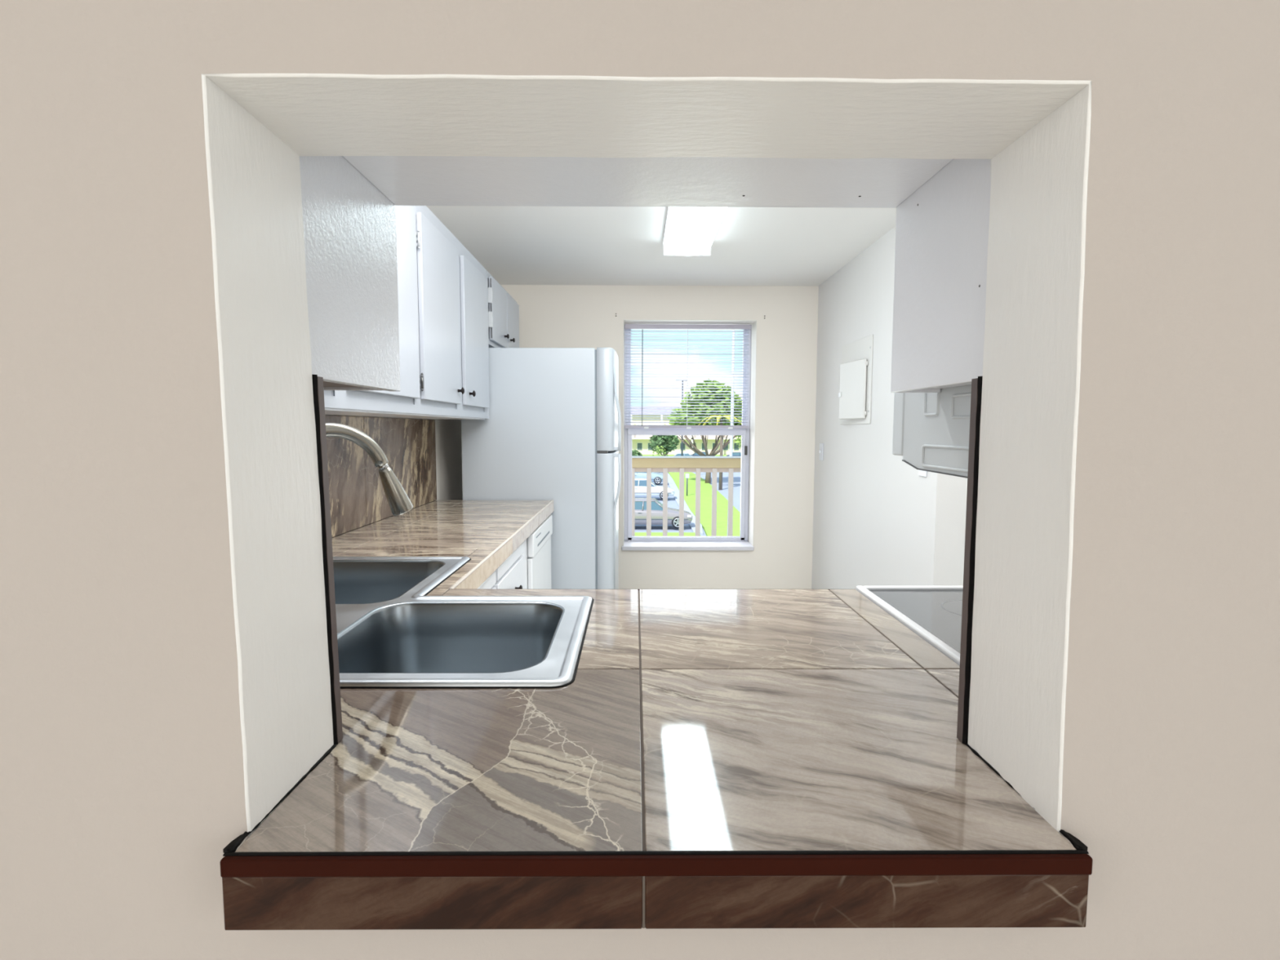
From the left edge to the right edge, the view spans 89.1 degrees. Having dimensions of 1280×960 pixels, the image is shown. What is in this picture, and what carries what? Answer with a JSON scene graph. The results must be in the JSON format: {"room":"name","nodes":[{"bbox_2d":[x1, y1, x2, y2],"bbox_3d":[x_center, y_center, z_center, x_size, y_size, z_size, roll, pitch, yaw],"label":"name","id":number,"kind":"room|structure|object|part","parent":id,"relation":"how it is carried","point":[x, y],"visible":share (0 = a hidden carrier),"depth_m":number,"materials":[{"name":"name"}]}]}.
{"room":"dining room","nodes":[
{"label":"dining room","id":0,"kind":"room"},
{"bbox_2d":[324,414,462,530],"bbox_3d":[-1.155,-0.098,2.891,0.120,2.325,4.265,0,5,0],"label":"wall","id":1,"kind":"structure","parent":0,"point":[447,432],"depth_m":3.74,"materials":[{"name":"beige paint"}]},
{"bbox_2d":[324,415,436,537],"bbox_3d":[-1.085,0.000,2.133,0.008,0.428,2.695,0,5,0],"label":"backsplash","id":2,"kind":"structure","parent":1,"relation":"attached to","point":[357,498],"depth_m":2.65,"materials":[{"name":"brown stone"}]},
{"bbox_2d":[324,205,489,419],"bbox_3d":[-0.918,-0.614,2.231,0.341,0.776,2.386,0,5,0],"label":"upper cabinet","id":3,"kind":"object","parent":1,"relation":"attached to","point":[442,291],"visible":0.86,"depth_m":2.48,"materials":[{"name":"white wood"}]},
{"bbox_3d":[-0.782,-0.594,1.996,0.018,0.658,0.553,0,5,0],"label":"door","id":4,"kind":"part","parent":3,"relation":"part of","materials":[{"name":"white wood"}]},
{"bbox_3d":[-0.947,-0.236,2.255,0.270,0.020,2.374,0,5,0],"label":"light rail","id":5,"kind":"part","parent":3,"relation":"part of","materials":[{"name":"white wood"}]},
{"bbox_3d":[-0.786,-0.639,2.566,0.018,0.658,0.484,0,5,0],"label":"door","id":6,"kind":"part","parent":3,"relation":"part of","materials":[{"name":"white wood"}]},
{"bbox_3d":[-0.766,-0.382,2.783,0.027,0.029,0.029,0,5,0],"label":"knob","id":7,"kind":"part","parent":3,"relation":"part of","materials":[{"name":"brown metal"}]},
{"bbox_3d":[-0.767,-0.396,2.978,0.027,0.029,0.029,0,5,0],"label":"knob","id":8,"kind":"part","parent":3,"relation":"part of","materials":[{"name":"brown metal"}]},
{"bbox_3d":[-0.790,-0.683,3.130,0.018,0.658,0.470,0,5,0],"label":"door","id":9,"kind":"part","parent":3,"relation":"part of","materials":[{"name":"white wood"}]},
{"bbox_2d":[486,270,519,347],"bbox_3d":[-0.929,-0.942,3.840,0.341,0.377,0.873,0,5,0],"label":"upper cabinet","id":10,"kind":"object","parent":1,"relation":"attached to","point":[503,309],"visible":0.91,"depth_m":3.69,"materials":[{"name":"white wood"}]},
{"bbox_3d":[-0.793,-0.927,3.646,0.018,0.330,0.403,0,5,0],"label":"door","id":11,"kind":"part","parent":10,"relation":"part of","materials":[{"name":"white wood"}]},
{"bbox_3d":[-0.796,-0.959,4.053,0.018,0.330,0.393,0,5,0],"label":"door","id":12,"kind":"part","parent":10,"relation":"part of","materials":[{"name":"white wood"}]},
{"bbox_2d":[0,0,1279,959],"bbox_3d":[0.045,0.029,0.683,5.300,2.425,0.173,0,5,0],"label":"wall","id":13,"kind":"structure","parent":0,"point":[165,681],"depth_m":0.60,"materials":[{"name":"beige paint"}]},
{"bbox_2d":[226,743,336,849],"bbox_3d":[-0.372,0.329,0.691,0.008,0.003,0.198,0,5,1],"label":"trim","id":14,"kind":"structure","parent":13,"relation":"attached to","point":[237,842],"depth_m":0.67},
{"bbox_2d":[311,374,342,744],"bbox_3d":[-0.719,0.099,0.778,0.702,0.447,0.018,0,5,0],"label":"trim","id":15,"kind":"structure","parent":13,"relation":"attached to","point":[317,381],"depth_m":0.78,"materials":[{"name":"black stone"}]},
{"bbox_2d":[299,155,400,391],"bbox_3d":[-0.737,-0.513,0.883,0.686,0.760,0.320,0,5,0],"label":"upper cabinet","id":16,"kind":"object","parent":13,"relation":"attached to","point":[349,225],"visible":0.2,"depth_m":0.88,"materials":[{"name":"white wood"}]},
{"bbox_3d":[-0.747,-0.143,0.912,0.668,0.006,0.282,0,5,0],"label":"panel","id":17,"kind":"part","parent":16,"relation":"part of","materials":[{"name":"white wood"}]},
{"bbox_3d":[-0.595,-0.525,1.034,0.364,0.758,0.018,0,5,0],"label":"frame","id":18,"kind":"part","parent":16,"relation":"part of","materials":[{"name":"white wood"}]},
{"bbox_2d":[342,155,952,208],"bbox_3d":[0.012,-0.763,0.867,0.810,0.672,0.317,0,5,0],"label":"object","id":19,"kind":"object","parent":13,"relation":"attached to","point":[405,180],"visible":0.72,"depth_m":0.94,"materials":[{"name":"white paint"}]},
{"bbox_2d":[892,384,971,478],"bbox_3d":[0.871,-0.220,1.028,0.760,0.430,0.536,0,5,0],"label":"range hood","id":20,"kind":"object","parent":13,"relation":"attached to","point":[931,430],"visible":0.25,"depth_m":1.09,"materials":[{"name":"white plastic"}]},
{"bbox_3d":[0.870,-0.248,1.228,0.760,0.405,0.049,0,5,0],"label":"door","id":21,"kind":"part","parent":20,"relation":"part of","materials":[{"name":"white metal"}]},
{"bbox_2d":[890,159,991,392],"bbox_3d":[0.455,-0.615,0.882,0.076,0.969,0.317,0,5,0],"label":"upper cabinet","id":22,"kind":"object","parent":13,"relation":"attached to","point":[942,228],"visible":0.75,"depth_m":0.90,"materials":[{"name":"white wood"}]},
{"bbox_3d":[0.458,-0.627,1.032,0.066,0.969,0.016,0,5,0],"label":"frame","id":23,"kind":"part","parent":22,"relation":"part of","materials":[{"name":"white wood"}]},
{"bbox_2d":[956,376,982,744],"bbox_3d":[0.455,0.101,0.787,0.118,0.447,0.018,0,5,0],"label":"trim","id":24,"kind":"structure","parent":13,"relation":"attached to","point":[976,384],"depth_m":0.78,"materials":[{"name":"black stone"}]},
{"bbox_2d":[965,742,1083,848],"bbox_3d":[0.403,0.330,0.696,0.007,0.003,0.198,0,5,-1],"label":"trim","id":25,"kind":"structure","parent":13,"relation":"attached to","point":[1062,832],"depth_m":0.71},
{"bbox_2d":[501,284,818,589],"bbox_3d":[1.468,-0.252,4.912,5.395,2.325,0.247,0,5,0],"label":"wall","id":26,"kind":"structure","parent":0,"point":[551,316],"depth_m":4.75,"materials":[{"name":"beige paint"}]},
{"bbox_2d":[621,319,757,550],"bbox_3d":[0.356,-0.329,4.883,0.982,1.688,0.279,0,5,0],"label":"window","id":27,"kind":"structure","parent":26,"relation":"in","point":[741,542],"depth_m":4.96,"materials":[{"name":"plastic"}]},
{"bbox_3d":[0.358,0.035,5.008,0.904,0.878,0.032,0,5,0],"label":"sash","id":28,"kind":"part","parent":27,"relation":"part of","materials":[{"name":"glass"}]},
{"bbox_2d":[624,324,750,428],"bbox_3d":[0.353,-0.774,4.885,0.937,0.776,0.053,0,5,0],"label":"window blind","id":29,"kind":"object","parent":27,"relation":"attached to","point":[689,326],"visible":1,"depth_m":4.89,"materials":[{"name":"white plastic"}]},
{"bbox_3d":[0.352,-0.402,4.916,0.937,0.023,0.024,0,5,0],"label":"rail","id":30,"kind":"part","parent":29,"relation":"part of","materials":[{"name":"white plastic"}]},
{"bbox_3d":[0.356,-0.769,4.887,0.002,0.725,0.028,0,5,0],"label":"ladder cord","id":31,"kind":"part","parent":29,"relation":"part of","materials":[{"name":"white fabric"}]},
{"bbox_3d":[0.706,-0.769,4.890,0.002,0.725,0.028,0,5,0],"label":"ladder cord","id":32,"kind":"part","parent":29,"relation":"part of","materials":[{"name":"white fabric"}]},
{"bbox_3d":[0.360,-0.757,4.974,0.904,0.786,0.022,0,5,0],"label":"sash","id":33,"kind":"part","parent":27,"relation":"part of","materials":[{"name":"glass"}]},
{"bbox_3d":[0.354,0.499,4.931,0.982,0.030,0.243,0,5,0],"label":"sill","id":34,"kind":"part","parent":27,"relation":"part of","materials":[{"name":"paint"}]},
{"bbox_2d":[426,205,896,285],"bbox_3d":[1.520,-1.303,2.814,5.325,0.100,4.265,0,5,0],"label":"ceiling","id":35,"kind":"structure","parent":0,"point":[516,245],"depth_m":3.66,"materials":[{"name":"paint"}]},
{"bbox_2d":[662,206,727,256],"bbox_3d":[0.264,-1.226,2.965,0.266,0.082,1.250,0,5,0],"label":"ceiling light","id":36,"kind":"object","parent":35,"relation":"attached to","point":[688,231],"visible":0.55,"depth_m":3.15,"materials":[{"name":"white plastic"}]},
{"bbox_2d":[811,226,967,590],"bbox_3d":[1.365,-0.166,3.815,0.140,2.325,1.953,0,5,0],"label":"wall","id":37,"kind":"structure","parent":0,"point":[877,521],"depth_m":3.65,"materials":[{"name":"paint"}]},
{"bbox_2d":[818,443,823,460],"bbox_3d":[1.280,-0.200,4.610,0.018,0.122,0.080,0,5,0],"label":"light switch","id":38,"kind":"object","parent":37,"relation":"attached to","point":[821,445],"visible":1,"depth_m":4.59,"materials":[{"name":"plastic"}]},
{"bbox_2d":[838,334,873,424],"bbox_3d":[1.259,-0.584,3.897,0.071,0.495,0.535,0,5,0],"label":"breaker panel","id":39,"kind":"object","parent":37,"relation":"attached to","point":[855,394],"visible":1,"depth_m":3.81,"materials":[{"name":"paint"}]},
{"bbox_3d":[1.259,-0.533,3.854,0.013,0.340,0.325,-1,5,-8],"label":"door","id":40,"kind":"part","parent":39,"relation":"part of","materials":[{"name":"paint"}]},
{"bbox_2d":[918,470,927,476],"bbox_3d":[1.296,-0.077,2.977,0.009,0.120,0.080,0,5,0],"label":"wall outlet","id":41,"kind":"object","parent":37,"relation":"attached to","point":[921,473],"visible":0.23,"depth_m":2.97,"materials":[{"name":"plastic"}]},
{"bbox_3d":[0.743,1.290,0.774,6.900,0.100,8.730,0,5,0],"label":"floor","id":42,"kind":"structure","parent":0,"visible":0},
{"bbox_2d":[476,539,527,589],"bbox_3d":[-0.766,0.695,2.219,0.649,0.846,1.246,0,5,0],"label":"base cabinet","id":43,"kind":"object","parent":42,"relation":"on","point":[512,574],"visible":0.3,"depth_m":2.39,"materials":[{"name":"white wood"}]},
{"bbox_3d":[-0.475,0.334,1.864,0.018,0.045,0.500,0,5,0],"label":"drawer","id":44,"kind":"part","parent":43,"relation":"part of","materials":[{"name":"white wood"}]},
{"bbox_3d":[-0.479,0.650,2.421,0.018,0.650,0.500,0,5,0],"label":"door","id":45,"kind":"part","parent":43,"relation":"part of","materials":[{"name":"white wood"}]},
{"bbox_3d":[-0.478,0.292,2.392,0.018,0.045,0.500,0,5,0],"label":"drawer","id":46,"kind":"part","parent":43,"relation":"part of","materials":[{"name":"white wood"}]},
{"bbox_3d":[-0.457,0.410,2.452,0.027,0.029,0.029,0,5,0],"label":"knob","id":47,"kind":"part","parent":43,"relation":"part of","materials":[{"name":"brown metal"}]},
{"bbox_3d":[-0.495,0.647,2.217,0.018,0.748,1.246,0,5,0],"label":"frame","id":48,"kind":"part","parent":43,"relation":"part of","materials":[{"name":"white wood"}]},
{"bbox_2d":[219,499,1093,930],"bbox_3d":[-0.286,0.258,2.044,1.606,0.072,2.930,0,5,0],"label":"countertop","id":49,"kind":"structure","parent":43,"relation":"on","point":[710,758],"depth_m":0.69,"materials":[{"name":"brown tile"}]},
{"bbox_2d":[325,422,413,515],"bbox_3d":[-0.619,0.078,1.341,0.313,0.391,0.098,-3,6,-36],"label":"faucet","id":50,"kind":"object","parent":49,"relation":"on","point":[399,503],"visible":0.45,"depth_m":1.39,"materials":[{"name":"silver metal"}]},
{"bbox_2d":[333,556,591,686],"bbox_3d":[-0.562,0.367,1.453,0.910,0.208,0.963,0,5,0],"label":"sink","id":51,"kind":"object","parent":49,"relation":"in","point":[389,633],"visible":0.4,"depth_m":1.43,"materials":[{"name":"silver metal"}]},
{"bbox_3d":[-0.756,0.352,1.653,0.423,0.205,0.474,0,5,0],"label":"bowl","id":52,"kind":"part","parent":51,"relation":"part of","materials":[{"name":"silver metal"}]},
{"bbox_3d":[-0.359,0.387,1.230,0.406,0.205,0.420,0,5,0],"label":"bowl","id":53,"kind":"part","parent":51,"relation":"part of","materials":[{"name":"silver metal"}]},
{"bbox_2d":[340,558,594,688],"bbox_3d":[-0.562,0.270,1.445,0.917,0.002,0.970,0,5,0],"label":"trim","id":54,"kind":"structure","parent":51,"relation":"attached to","point":[460,566],"depth_m":0.97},
{"bbox_2d":[526,514,552,589],"bbox_3d":[-0.756,0.622,3.164,0.586,0.843,0.640,0,5,0],"label":"dishwasher","id":55,"kind":"object","parent":42,"relation":"on","point":[539,543],"visible":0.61,"depth_m":3.05,"materials":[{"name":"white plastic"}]},
{"bbox_3d":[-0.482,0.617,3.165,0.021,0.599,0.636,0,5,0],"label":"door","id":56,"kind":"part","parent":55,"relation":"part of","materials":[{"name":"white plastic"}]},
{"bbox_3d":[-0.477,0.260,3.137,0.029,0.105,0.636,0,5,0],"label":"control panel","id":57,"kind":"part","parent":55,"relation":"part of","materials":[{"name":"white plastic"}]},
{"bbox_2d":[461,347,621,589],"bbox_3d":[-0.534,0.115,3.892,0.857,1.725,0.761,0,5,0],"label":"refrigerator","id":58,"kind":"object","parent":42,"relation":"on","point":[552,430],"visible":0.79,"depth_m":3.49,"materials":[{"name":"white metal"}]},
{"bbox_3d":[-0.183,0.356,3.914,0.104,1.062,0.761,0,5,0],"label":"fridge door","id":59,"kind":"part","parent":58,"relation":"part of","materials":[{"name":"white metal"}]},
{"bbox_3d":[-0.181,-0.459,3.849,0.104,0.550,0.761,0,5,0],"label":"freezer door","id":60,"kind":"part","parent":58,"relation":"part of","materials":[{"name":"white metal"}]},
{"bbox_3d":[-0.124,0.237,3.568,0.043,0.764,0.034,0,5,0],"label":"handle","id":61,"kind":"part","parent":58,"relation":"part of","materials":[{"name":"white plastic"}]},
{"bbox_3d":[-0.123,-0.384,3.519,0.043,0.449,0.034,0,5,0],"label":"handle","id":62,"kind":"part","parent":58,"relation":"part of","materials":[{"name":"white plastic"}]},
{"bbox_2d":[856,585,963,666],"bbox_3d":[0.906,0.637,1.257,0.762,1.085,0.825,0,5,0],"label":"electric range","id":63,"kind":"object","parent":42,"relation":"on","point":[932,612],"visible":0.16,"depth_m":1.40,"materials":[{"name":"white metal"}]},
{"label":"outside","id":64,"kind":"structure","parent":0,"visible":0},
{"bbox_2d":[635,471,741,536],"bbox_3d":[18.548,-10.773,205.926,280.000,0.300,388.000,0,5,0],"label":"ground","id":65,"kind":"structure","parent":64,"point":[672,504],"depth_m":49.59,"materials":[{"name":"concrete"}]},
{"bbox_2d":[631,449,642,456],"bbox_3d":[-0.832,-2.929,88.016,2.492,2.424,2.365,0,5,0],"label":"leafy tree","id":66,"kind":"object","parent":65,"relation":"on","point":[634,452],"visible":0.31,"depth_m":87.48,"materials":[{"name":"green plant"}]},
{"bbox_2d":[635,471,662,484],"bbox_3d":[0.062,-0.504,61.541,4.800,1.704,1.806,0,5,0],"label":"parked car","id":67,"kind":"object","parent":65,"relation":"on","point":[657,478],"visible":0.32,"depth_m":60.70,"materials":[{"name":"blue paint"}]},
{"bbox_2d":[635,478,674,499],"bbox_3d":[0.202,0.645,48.592,4.700,1.454,1.806,0,5,0],"label":"parked car","id":68,"kind":"object","parent":65,"relation":"on","point":[640,483],"visible":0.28,"depth_m":47.78,"materials":[{"name":"white paint"}]},
{"bbox_2d":[651,445,667,472],"bbox_3d":[2.338,-2.515,78.104,2.222,3.214,2.166,0,5,0],"label":"shrub","id":69,"kind":"object","parent":65,"relation":"on","point":[660,450],"visible":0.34,"depth_m":77.92,"materials":[{"name":"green plant"}]},
{"bbox_2d":[635,497,692,528],"bbox_3d":[0.450,1.741,34.736,4.600,1.454,1.806,0,5,0],"label":"parked car","id":70,"kind":"object","parent":65,"relation":"on","point":[640,503],"visible":0.41,"depth_m":33.92,"materials":[{"name":"silver metal"}]},
{"bbox_3d":[0.456,1.893,33.869,4.140,0.370,0.040,0,5,0],"label":"trim","id":71,"kind":"part","parent":70,"relation":"part of","materials":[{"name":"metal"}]},
{"bbox_2d":[680,435,683,456],"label":"street light","id":72,"kind":"object","parent":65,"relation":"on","point":[682,452],"depth_m":69.91,"materials":[{"name":"metal"}]},
{"bbox_2d":[681,380,687,399],"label":"street light","id":73,"kind":"object","parent":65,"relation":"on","point":[682,380],"depth_m":69.43,"materials":[{"name":"metal"}]},
{"bbox_2d":[685,473,688,495],"bbox_3d":[3.641,0.428,50.202,0.280,1.850,0.130,0,5,0],"label":"slim pole","id":74,"kind":"object","parent":65,"relation":"on","point":[686,474],"visible":0.78,"depth_m":50.15,"materials":[{"name":"metal"}]},
{"bbox_2d":[697,414,742,489],"bbox_3d":[6.994,-2.361,56.288,3.945,6.468,3.902,0,5,0],"label":"palm tree","id":75,"kind":"object","parent":65,"relation":"on","point":[718,419],"visible":0.56,"depth_m":56.10,"materials":[{"name":"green plant"}]},
{"bbox_2d":[727,329,735,524],"bbox_3d":[2.348,-0.241,14.041,1.104,8.878,0.179,0,5,0],"label":"lamp post","id":76,"kind":"object","parent":65,"relation":"on","point":[733,341],"visible":0.02,"depth_m":13.92,"materials":[{"name":"grey metal"}]},
{"bbox_2d":[733,435,741,447],"bbox_3d":[14.654,-4.476,81.938,5.801,6.492,5.301,0,5,0],"label":"leafy tree","id":77,"kind":"object","parent":65,"relation":"on","point":[737,440],"visible":0.04,"depth_m":81.94,"materials":[{"name":"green plant"}]},
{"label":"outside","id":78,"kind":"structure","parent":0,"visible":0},
{"bbox_3d":[0.458,0.977,5.741,5.400,0.180,1.215,0,5,0],"label":"floor","id":79,"kind":"structure","parent":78,"visible":0},
{"bbox_2d":[631,456,741,536],"bbox_3d":[0.455,0.311,6.187,5.000,1.077,0.180,0,5,0],"label":"balcony railing","id":80,"kind":"object","parent":79,"relation":"on","point":[697,464],"visible":0.1,"depth_m":6.12,"materials":[{"name":"beige paint"}]},
{"bbox_3d":[0.457,-0.161,6.110,5.000,0.091,0.040,0,5,0],"label":"rail","id":81,"kind":"part","parent":80,"relation":"part of","materials":[{"name":"beige paint"}]},
{"bbox_3d":[0.456,-0.096,6.157,5.000,0.043,0.035,0,5,0],"label":"sub rail","id":82,"kind":"part","parent":80,"relation":"part of","materials":[{"name":"paint"}]},
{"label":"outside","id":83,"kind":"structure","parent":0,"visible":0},
{"bbox_2d":[641,454,726,456],"bbox_3d":[9.206,-3.494,112.141,100.000,0.330,40.000,0,5,0],"label":"lawn","id":84,"kind":"structure","parent":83,"point":[642,455],"depth_m":124.27,"materials":[{"name":"green plant"}]},
{"bbox_2d":[648,435,679,455],"bbox_3d":[3.432,-4.625,91.905,4.517,5.177,4.356,0,5,0],"label":"leafy tree","id":85,"kind":"object","parent":84,"relation":"on","point":[669,442],"visible":0.79,"depth_m":90.96,"materials":[{"name":"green plant"}]},
{"bbox_2d":[673,453,691,456],"bbox_3d":[6.999,-3.324,98.984,4.600,1.454,1.806,0,5,0],"label":"parked car","id":86,"kind":"object","parent":84,"relation":"on","point":[677,454],"visible":0.1,"depth_m":98.23,"materials":[{"name":"blue paint"}]},
{"bbox_2d":[631,406,741,454],"bbox_3d":[9.051,-10.378,135.320,50.000,9.800,14.700,0,5,0],"label":"apartment building","id":87,"kind":"structure","parent":84,"relation":"on","point":[641,443],"depth_m":129.85,"materials":[{"name":"beige paint"}]},
{"bbox_3d":[-0.065,-6.697,129.758,0.940,1.340,0.040,0,5,0],"label":"pane","id":88,"kind":"part","parent":87,"relation":"part of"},
{"bbox_3d":[8.534,-6.684,129.820,0.940,1.340,0.040,0,5,0],"label":"pane","id":89,"kind":"part","parent":87,"relation":"part of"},
{"bbox_3d":[19.284,-6.667,129.897,0.940,1.340,0.040,0,5,0],"label":"pane","id":90,"kind":"part","parent":87,"relation":"part of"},
{"bbox_2d":[690,452,706,456],"bbox_3d":[10.257,-3.792,104.989,4.600,1.454,1.806,0,5,0],"label":"parked car","id":91,"kind":"object","parent":84,"relation":"on","point":[694,454],"visible":0.07,"depth_m":104.19,"materials":[{"name":"paint"}]},
{"bbox_2d":[725,452,741,456],"bbox_3d":[16.164,-3.704,104.034,4.600,1.454,1.806,0,5,0],"label":"parked car","id":92,"kind":"object","parent":84,"relation":"on","point":[734,454],"visible":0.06,"depth_m":103.28,"materials":[{"name":"paint"}]},
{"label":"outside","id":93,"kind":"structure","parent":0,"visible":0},
{"bbox_2d":[667,471,740,536],"bbox_3d":[5.539,1.386,50.306,6.200,0.330,72.000,0,5,0],"label":"lawn","id":94,"kind":"structure","parent":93,"point":[705,488],"depth_m":43.35,"materials":[{"name":"green plant"}]},
{"bbox_2d":[666,378,742,483],"bbox_3d":[7.032,-4.603,61.796,9.060,9.891,5.614,0,5,0],"label":"shade tree","id":95,"kind":"object","parent":94,"relation":"on","point":[708,476],"visible":0.52,"depth_m":60.61,"materials":[{"name":"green plant"}]},
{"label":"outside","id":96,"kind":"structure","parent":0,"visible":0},
{"bbox_2d":[635,532,701,536],"bbox_3d":[-13.572,3.477,23.352,33.200,0.330,18.200,0,5,0],"label":"lawn","id":97,"kind":"structure","parent":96,"point":[637,534],"depth_m":31.92,"materials":[{"name":"green plant"}]},
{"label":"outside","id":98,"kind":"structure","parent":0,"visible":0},
{"bbox_2d":[667,473,702,534],"bbox_3d":[2.997,1.112,53.903,0.763,0.300,42.756,0,5,0],"label":"sidewalk","id":99,"kind":"structure","parent":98,"point":[671,482],"depth_m":45.97,"materials":[{"name":"white concrete"}]}
]}

